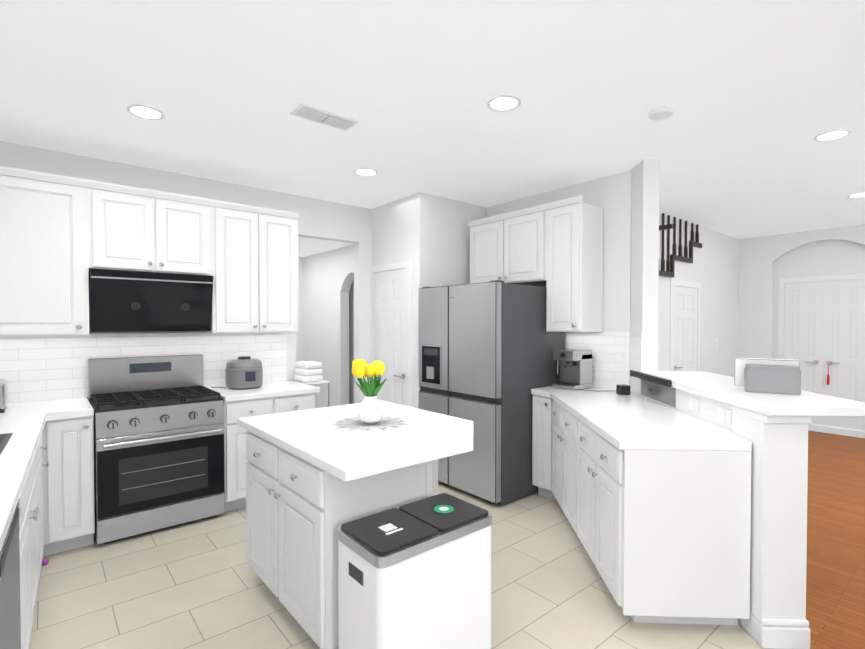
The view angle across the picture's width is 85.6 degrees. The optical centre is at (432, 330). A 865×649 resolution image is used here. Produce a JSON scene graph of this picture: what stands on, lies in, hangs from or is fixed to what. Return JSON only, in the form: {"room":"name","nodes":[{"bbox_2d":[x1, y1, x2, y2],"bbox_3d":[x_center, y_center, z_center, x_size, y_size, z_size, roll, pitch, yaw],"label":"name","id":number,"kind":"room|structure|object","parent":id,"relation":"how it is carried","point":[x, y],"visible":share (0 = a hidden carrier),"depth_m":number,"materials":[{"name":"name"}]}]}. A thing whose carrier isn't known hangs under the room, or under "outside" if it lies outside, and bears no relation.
{"room":"kitchen","nodes":[
{"label":"kitchen","id":0,"kind":"room"},
{"bbox_2d":[0,141,370,403],"bbox_3d":[-2.082,0.047,4.057,3.570,2.740,0.125,-1,1,-40],"label":"wall","id":1,"kind":"structure","parent":0,"point":[38,368],"depth_m":3.91,"materials":[{"name":"white paint"}]},
{"bbox_2d":[0,166,91,335],"bbox_3d":[-2.757,-0.508,3.176,0.653,1.080,0.340,-1,1,-40],"label":"upper cabinet","id":2,"kind":"object","parent":1,"relation":"attached to","point":[61,236],"depth_m":3.10,"materials":[{"name":"white paint"}]},
{"bbox_2d":[89,269,212,333],"bbox_3d":[-2.185,-0.209,3.641,0.799,0.457,0.372,-1,1,-40],"label":"microwave","id":3,"kind":"object","parent":1,"relation":"attached to","point":[132,302],"visible":1,"depth_m":3.50,"materials":[{"name":"black"}]},
{"bbox_2d":[92,180,215,277],"bbox_3d":[-2.195,-0.751,3.641,0.810,0.610,0.340,-1,1,-40],"label":"upper cabinet","id":4,"kind":"object","parent":1,"relation":"attached to","point":[136,229],"depth_m":3.50,"materials":[{"name":"white paint"}]},
{"bbox_2d":[202,200,299,332],"bbox_3d":[-1.602,-0.524,4.139,0.735,1.080,0.340,-1,1,-40],"label":"upper cabinet","id":5,"kind":"object","parent":1,"relation":"attached to","point":[255,284],"depth_m":3.99,"materials":[{"name":"white paint"}]},
{"bbox_2d":[296,257,303,367],"bbox_3d":[-2.437,0.135,6.045,1.810,2.500,0.120,-1,1,-40],"label":"wall","id":6,"kind":"structure","parent":0,"point":[300,345],"depth_m":6.46,"materials":[{"name":"white paint"}]},
{"bbox_2d":[298,237,352,256],"bbox_3d":[-1.961,-1.054,5.362,1.690,0.100,1.749,-1,1,-40],"label":"ceiling","id":7,"kind":"structure","parent":0,"point":[308,246],"depth_m":5.51,"materials":[{"name":"white paint"}]},
{"bbox_2d":[303,192,428,408],"bbox_3d":[-0.890,0.022,5.633,0.280,2.740,2.730,-1,1,-40],"label":"wall","id":8,"kind":"structure","parent":0,"point":[399,230],"depth_m":5.71,"materials":[{"name":"white paint"}]},
{"bbox_2d":[370,260,412,406],"bbox_3d":[-0.445,0.352,4.871,0.095,2.104,0.760,-1,1,-40],"label":"door","id":9,"kind":"structure","parent":8,"relation":"attached to","point":[404,375],"depth_m":4.82,"materials":[{"name":"white paint"}]},
{"bbox_2d":[29,481,770,648],"bbox_3d":[-0.040,1.476,2.310,4.680,0.060,9.120,-1,1,-40],"label":"floor","id":10,"kind":"structure","parent":0,"point":[199,584],"depth_m":2.52,"materials":[{"name":"beige tile"}]},
{"bbox_2d":[0,417,43,436],"bbox_3d":[-2.454,1.003,2.453,0.627,0.880,0.631,-1,1,-40],"label":"base cabinet","id":11,"kind":"object","parent":10,"relation":"on","point":[14,427],"depth_m":2.52,"materials":[{"name":"white paint"}]},
{"bbox_2d":[0,379,7,412],"bbox_3d":[-2.808,0.414,2.950,0.170,0.190,0.305,-1,1,-40],"label":"toaster","id":12,"kind":"object","parent":11,"relation":"on","point":[3,394],"visible":1,"depth_m":2.91,"materials":[{"name":"silver metal"}]},
{"bbox_2d":[0,433,12,453],"bbox_3d":[-2.063,0.356,1.868,0.537,0.341,0.879,-1,1,-40],"label":"sink basin","id":13,"kind":"object","parent":11,"relation":"in","point":[4,439],"visible":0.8,"depth_m":2.22,"materials":[{"name":"grey metal"}]},
{"bbox_2d":[0,477,47,648],"bbox_3d":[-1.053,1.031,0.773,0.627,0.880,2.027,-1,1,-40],"label":"base cabinet","id":14,"kind":"object","parent":10,"relation":"on","point":[32,496],"depth_m":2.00,"materials":[{"name":"white paint"}]},
{"bbox_2d":[0,500,20,648],"bbox_3d":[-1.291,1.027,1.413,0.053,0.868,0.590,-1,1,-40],"label":"dishwasher","id":15,"kind":"object","parent":14,"relation":"in","point":[10,626],"visible":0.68,"depth_m":1.44,"materials":[{"name":"silver metal"}]},
{"bbox_2d":[0,433,47,484],"bbox_3d":[-2.003,1.012,1.912,0.627,0.880,1.057,-1,1,-40],"label":"base cabinet","id":16,"kind":"object","parent":10,"relation":"on","point":[47,467],"depth_m":2.08,"materials":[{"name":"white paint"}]},
{"bbox_2d":[42,558,48,564],"bbox_3d":[-2.376,1.416,2.861,0.040,0.040,0.038,-1,1,-40],"label":"ball","id":17,"kind":"object","parent":10,"relation":"on","point":[45,561],"visible":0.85,"depth_m":2.85,"materials":[{"name":"purple"}]},
{"bbox_2d":[60,401,94,550],"bbox_3d":[-2.505,0.991,3.223,0.233,0.880,0.632,-1,1,-40],"label":"base cabinet","id":18,"kind":"object","parent":10,"relation":"on","point":[79,518],"depth_m":3.01,"materials":[{"name":"white paint"}]},
{"bbox_2d":[88,354,224,543],"bbox_3d":[-2.076,0.819,3.525,0.795,1.215,0.710,-1,1,-40],"label":"range","id":19,"kind":"object","parent":10,"relation":"on","point":[159,446],"visible":1,"depth_m":3.34,"materials":[{"name":"silver metal"}]},
{"bbox_2d":[207,381,319,511],"bbox_3d":[-1.480,0.955,4.057,0.784,0.925,0.662,-1,1,-40],"label":"base cabinet","id":20,"kind":"object","parent":10,"relation":"on","point":[265,398],"visible":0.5,"depth_m":3.68,"materials":[{"name":"white paint"}]},
{"bbox_2d":[213,356,262,388],"bbox_3d":[-1.664,0.355,4.026,0.373,0.272,0.340,-1,1,-40],"label":"rice cooker","id":21,"kind":"object","parent":20,"relation":"on","point":[243,372],"visible":1,"depth_m":3.92,"materials":[{"name":"grey"}]},
{"bbox_2d":[293,380,329,407],"bbox_3d":[-1.169,0.945,4.498,0.236,0.930,0.316,-1,1,-40],"label":"cart","id":22,"kind":"object","parent":10,"relation":"on","point":[318,382],"visible":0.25,"depth_m":4.44,"materials":[{"name":"silver metal"}]},
{"bbox_2d":[294,361,322,381],"bbox_3d":[-1.188,0.388,4.473,0.200,0.182,0.240,-1,1,-40],"label":"towels","id":23,"kind":"object","parent":22,"relation":"on","point":[308,371],"visible":1,"depth_m":4.39,"materials":[{"name":"white fabric"}]},
{"bbox_2d":[238,400,473,648],"bbox_3d":[-0.359,0.979,2.583,1.030,0.925,1.280,-1,1,-40],"label":"kitchen island","id":24,"kind":"object","parent":10,"relation":"on","point":[315,478],"visible":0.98,"depth_m":2.19,"materials":[{"name":"white paint"}]},
{"bbox_2d":[332,416,407,431],"bbox_3d":[-0.345,0.515,2.613,0.430,0.001,0.421,-1,1,-40],"label":"doily","id":25,"kind":"object","parent":24,"relation":"on","point":[379,423],"visible":0.88,"depth_m":2.57,"materials":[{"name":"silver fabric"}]},
{"bbox_2d":[352,359,386,423],"bbox_3d":[-0.358,0.333,2.608,0.211,0.361,0.202,-1,1,-40],"label":"vase","id":26,"kind":"object","parent":25,"relation":"on","point":[370,409],"visible":1,"depth_m":2.56,"materials":[{"name":"white ceramic"}]},
{"bbox_2d":[337,493,491,648],"bbox_3d":[-0.064,1.124,1.997,0.608,0.654,0.338,-1,1,-40],"label":"trash can","id":27,"kind":"object","parent":10,"relation":"on","point":[415,575],"visible":1,"depth_m":1.86,"materials":[{"name":"white plastic"}]},
{"bbox_2d":[419,280,564,504],"bbox_3d":[0.536,0.499,4.377,0.942,1.827,0.995,-1,1,-40],"label":"fridge","id":28,"kind":"object","parent":10,"relation":"on","point":[487,363],"visible":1,"depth_m":3.92,"materials":[{"name":"grey metal"}]},
{"bbox_2d":[555,466,594,563],"bbox_3d":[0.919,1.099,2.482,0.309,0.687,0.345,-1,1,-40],"label":"base cabinet","id":29,"kind":"object","parent":10,"relation":"on","point":[575,494],"depth_m":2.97,"materials":[{"name":"white paint"}]},
{"bbox_2d":[567,434,598,477],"bbox_3d":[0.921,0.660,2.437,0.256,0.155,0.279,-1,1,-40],"label":"base cabinet","id":30,"kind":"object","parent":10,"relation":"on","point":[580,449],"depth_m":2.91,"materials":[{"name":"white paint"}]},
{"bbox_2d":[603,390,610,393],"bbox_3d":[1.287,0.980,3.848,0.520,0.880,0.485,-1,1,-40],"label":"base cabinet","id":31,"kind":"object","parent":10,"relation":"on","point":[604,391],"depth_m":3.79,"materials":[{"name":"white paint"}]},
{"bbox_2d":[532,390,749,499],"bbox_3d":[1.246,0.992,3.137,1.402,0.880,1.524,-1,1,-40],"label":"base cabinet","id":32,"kind":"object","parent":10,"relation":"on","point":[596,414],"depth_m":2.99,"materials":[{"name":"white paint"}]},
{"bbox_2d":[595,438,751,578],"bbox_3d":[1.212,1.005,2.319,0.551,0.880,0.519,-1,1,-40],"label":"base cabinet","id":33,"kind":"object","parent":10,"relation":"on","point":[713,457],"depth_m":2.45,"materials":[{"name":"white paint"}]},
{"bbox_2d":[603,442,751,624],"bbox_3d":[1.189,1.006,2.249,0.444,0.880,0.470,-1,1,-40],"label":"base cabinet","id":34,"kind":"object","parent":10,"relation":"on","point":[654,501],"depth_m":2.22,"materials":[{"name":"white paint"}]},
{"bbox_2d":[0,0,864,238],"bbox_3d":[2.220,-1.355,2.957,9.040,0.100,7.290,-1,1,-40],"label":"ceiling","id":35,"kind":"structure","parent":0,"point":[758,95],"depth_m":2.58,"materials":[{"name":"white paint"}]},
{"bbox_2d":[126,104,164,119],"bbox_3d":[-1.705,-1.299,2.778,0.198,0.006,0.198,-1,1,-40],"label":"recessed light","id":36,"kind":"object","parent":35,"relation":"in","point":[145,112],"visible":1,"depth_m":2.77,"materials":[{"name":"white paint"}]},
{"bbox_2d":[290,103,358,130],"bbox_3d":[-0.655,-1.296,2.846,0.380,0.013,0.170,-1,1,-40],"label":"ceiling vent","id":37,"kind":"object","parent":35,"relation":"in","point":[314,114],"visible":1,"depth_m":2.82,"materials":[{"name":"white metal"}]},
{"bbox_2d":[354,168,377,175],"bbox_3d":[-0.554,-1.317,3.880,0.198,0.006,0.198,-1,1,-40],"label":"recessed light","id":38,"kind":"object","parent":35,"relation":"in","point":[365,172],"visible":1,"depth_m":3.88,"materials":[{"name":"white paint"}]},
{"bbox_2d":[487,95,521,111],"bbox_3d":[0.408,-1.297,2.664,0.198,0.006,0.198,-1,1,-40],"label":"recessed light","id":39,"kind":"object","parent":35,"relation":"in","point":[502,103],"visible":1,"depth_m":2.66,"materials":[{"name":"white paint"}]},
{"bbox_2d":[648,106,674,119],"bbox_3d":[1.354,-1.284,2.763,0.140,0.035,0.140,-1,1,-40],"label":"smoke detector","id":40,"kind":"object","parent":35,"relation":"attached to","point":[660,112],"visible":0.98,"depth_m":2.73,"materials":[{"name":"white paint"}]},
{"bbox_2d":[813,129,851,141],"bbox_3d":[2.671,-1.304,3.119,0.198,0.006,0.198,-1,1,-40],"label":"recessed light","id":41,"kind":"object","parent":35,"relation":"in","point":[832,135],"visible":0.98,"depth_m":3.12,"materials":[{"name":"white paint"}]},
{"bbox_2d":[847,192,864,197],"bbox_3d":[4.179,-1.328,4.559,0.198,0.006,0.198,-1,1,-40],"label":"recessed light","id":42,"kind":"object","parent":35,"relation":"in","point":[860,194],"visible":1,"depth_m":4.58,"materials":[{"name":"white paint"}]},
{"bbox_2d":[429,194,486,286],"bbox_3d":[0.241,0.034,4.878,0.810,2.740,0.120,-1,1,-40],"label":"wall","id":43,"kind":"structure","parent":0,"point":[449,244],"depth_m":4.73,"materials":[{"name":"white paint"}]},
{"bbox_2d":[531,388,586,397],"bbox_3d":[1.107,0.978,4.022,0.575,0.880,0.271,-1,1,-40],"label":"countertop","id":44,"kind":"structure","parent":0,"point":[559,393],"depth_m":3.82,"materials":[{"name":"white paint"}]},
{"bbox_2d":[552,348,591,389],"bbox_3d":[1.184,0.327,4.015,0.353,0.330,0.220,-1,1,-40],"label":"coffee machine","id":45,"kind":"object","parent":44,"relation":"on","point":[575,369],"visible":1,"depth_m":3.97,"materials":[{"name":"silver metal"}]},
{"bbox_2d":[645,397,688,414],"bbox_3d":[1.540,0.503,3.154,0.086,0.004,0.681,0,1,2],"label":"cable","id":46,"kind":"object","parent":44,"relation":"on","point":[648,402],"depth_m":3.06,"materials":[{"name":"white plastic"}]},
{"bbox_2d":[487,170,631,388],"bbox_3d":[1.115,0.039,4.552,0.125,2.740,1.740,-1,1,-40],"label":"wall","id":47,"kind":"structure","parent":0,"point":[610,195],"depth_m":3.97,"materials":[{"name":"white paint"}]},
{"bbox_2d":[468,204,543,284],"bbox_3d":[0.806,-0.781,4.538,0.340,0.660,0.955,-1,1,-40],"label":"upper cabinet","id":48,"kind":"object","parent":47,"relation":"attached to","point":[508,247],"depth_m":4.38,"materials":[{"name":"white paint"}]},
{"bbox_2d":[544,195,602,331],"bbox_3d":[1.224,-0.547,4.041,0.340,1.110,0.350,-1,1,-40],"label":"upper cabinet","id":49,"kind":"object","parent":47,"relation":"attached to","point":[556,247],"depth_m":3.92,"materials":[{"name":"white paint"}]},
{"bbox_2d":[592,363,596,375],"bbox_3d":[1.409,0.337,4.098,0.008,0.115,0.075,-1,1,-40],"label":"switch plate","id":50,"kind":"object","parent":47,"relation":"attached to","point":[594,365],"depth_m":4.08,"materials":[{"name":"white plastic"}]},
{"bbox_2d":[616,384,630,394],"bbox_3d":[1.491,0.460,3.646,0.080,0.075,0.080,0,1,-7],"label":"clock","id":51,"kind":"object","parent":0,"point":[623,389],"visible":1,"depth_m":3.61,"materials":[{"name":"grey plastic"}]},
{"bbox_2d":[630,159,658,395],"bbox_3d":[1.685,0.052,3.786,0.125,2.740,0.371,0,1,3],"label":"wall","id":52,"kind":"structure","parent":0,"point":[644,262],"depth_m":3.60,"materials":[{"name":"white paint"}]},
{"bbox_2d":[658,213,738,376],"bbox_3d":[2.947,0.020,5.715,4.180,2.740,0.120,-1,1,-40],"label":"wall","id":53,"kind":"structure","parent":0,"point":[713,268],"depth_m":6.28,"materials":[{"name":"white paint"}]},
{"bbox_2d":[659,213,701,276],"bbox_3d":[3.018,-0.926,5.551,1.302,0.838,0.191,-1,1,-40],"label":"stair rail","id":54,"kind":"object","parent":53,"relation":"attached to","point":[671,259],"visible":0.83,"depth_m":5.52,"materials":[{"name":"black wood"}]},
{"bbox_2d":[669,279,700,370],"bbox_3d":[3.138,0.387,5.789,0.860,2.004,0.095,-1,1,-40],"label":"door","id":55,"kind":"structure","parent":53,"relation":"attached to","point":[675,349],"depth_m":5.77,"materials":[{"name":"white paint"}]},
{"bbox_2d":[639,371,864,648],"bbox_3d":[1.787,0.880,2.838,0.515,1.115,1.540,0,1,3],"label":"breakfast bar","id":56,"kind":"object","parent":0,"point":[772,428],"depth_m":2.13,"materials":[{"name":"white paint"}]},
{"bbox_2d":[630,370,675,406],"bbox_3d":[1.560,0.402,3.311,0.079,0.185,0.640,0,1,3],"label":"strip","id":57,"kind":"object","parent":56,"relation":"attached to","point":[660,389],"visible":0.92,"depth_m":3.27,"materials":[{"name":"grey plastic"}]},
{"bbox_2d":[689,397,698,411],"bbox_3d":[1.573,0.441,2.801,0.009,0.075,0.106,0,1,3],"label":"outlet","id":58,"kind":"object","parent":56,"relation":"attached to","point":[693,403],"depth_m":2.80,"materials":[{"name":"white plastic"}]},
{"bbox_2d":[718,406,731,423],"bbox_3d":[1.559,0.446,2.482,0.009,0.075,0.120,0,1,3],"label":"outlet","id":59,"kind":"object","parent":56,"relation":"attached to","point":[724,414],"depth_m":2.48,"materials":[{"name":"white plastic"}]},
{"bbox_2d":[734,358,800,394],"bbox_3d":[1.798,0.238,2.514,0.288,0.176,0.139,1,1,32],"label":"smart display","id":60,"kind":"object","parent":56,"relation":"on","point":[777,376],"visible":1,"depth_m":2.46,"materials":[{"name":"grey plastic"}]},
{"bbox_2d":[738,224,864,419],"bbox_3d":[6.262,0.029,5.159,0.200,2.740,5.220,-1,1,-40],"label":"wall","id":61,"kind":"structure","parent":0,"point":[766,263],"depth_m":6.60,"materials":[{"name":"white paint"}]},
{"bbox_2d":[778,273,864,429],"bbox_3d":[5.295,0.318,6.332,0.106,2.124,1.005,-1,1,-40],"label":"door","id":62,"kind":"structure","parent":61,"relation":"attached to","point":[823,361],"depth_m":6.31,"materials":[{"name":"white paint"}]},
{"bbox_2d":[808,423,864,437],"bbox_3d":[5.305,1.330,6.348,0.015,0.100,1.220,-1,1,-40],"label":"baseboard","id":63,"kind":"structure","parent":61,"relation":"attached to","point":[837,430],"depth_m":6.21,"materials":[{"name":"white paint"}]},
{"bbox_2d":[806,430,864,648],"bbox_3d":[2.701,1.468,2.772,8.598,0.060,6.320,-1,1,-40],"label":"floor","id":64,"kind":"structure","parent":0,"point":[835,589],"depth_m":3.17,"materials":[{"name":"brown wood"}]}
]}

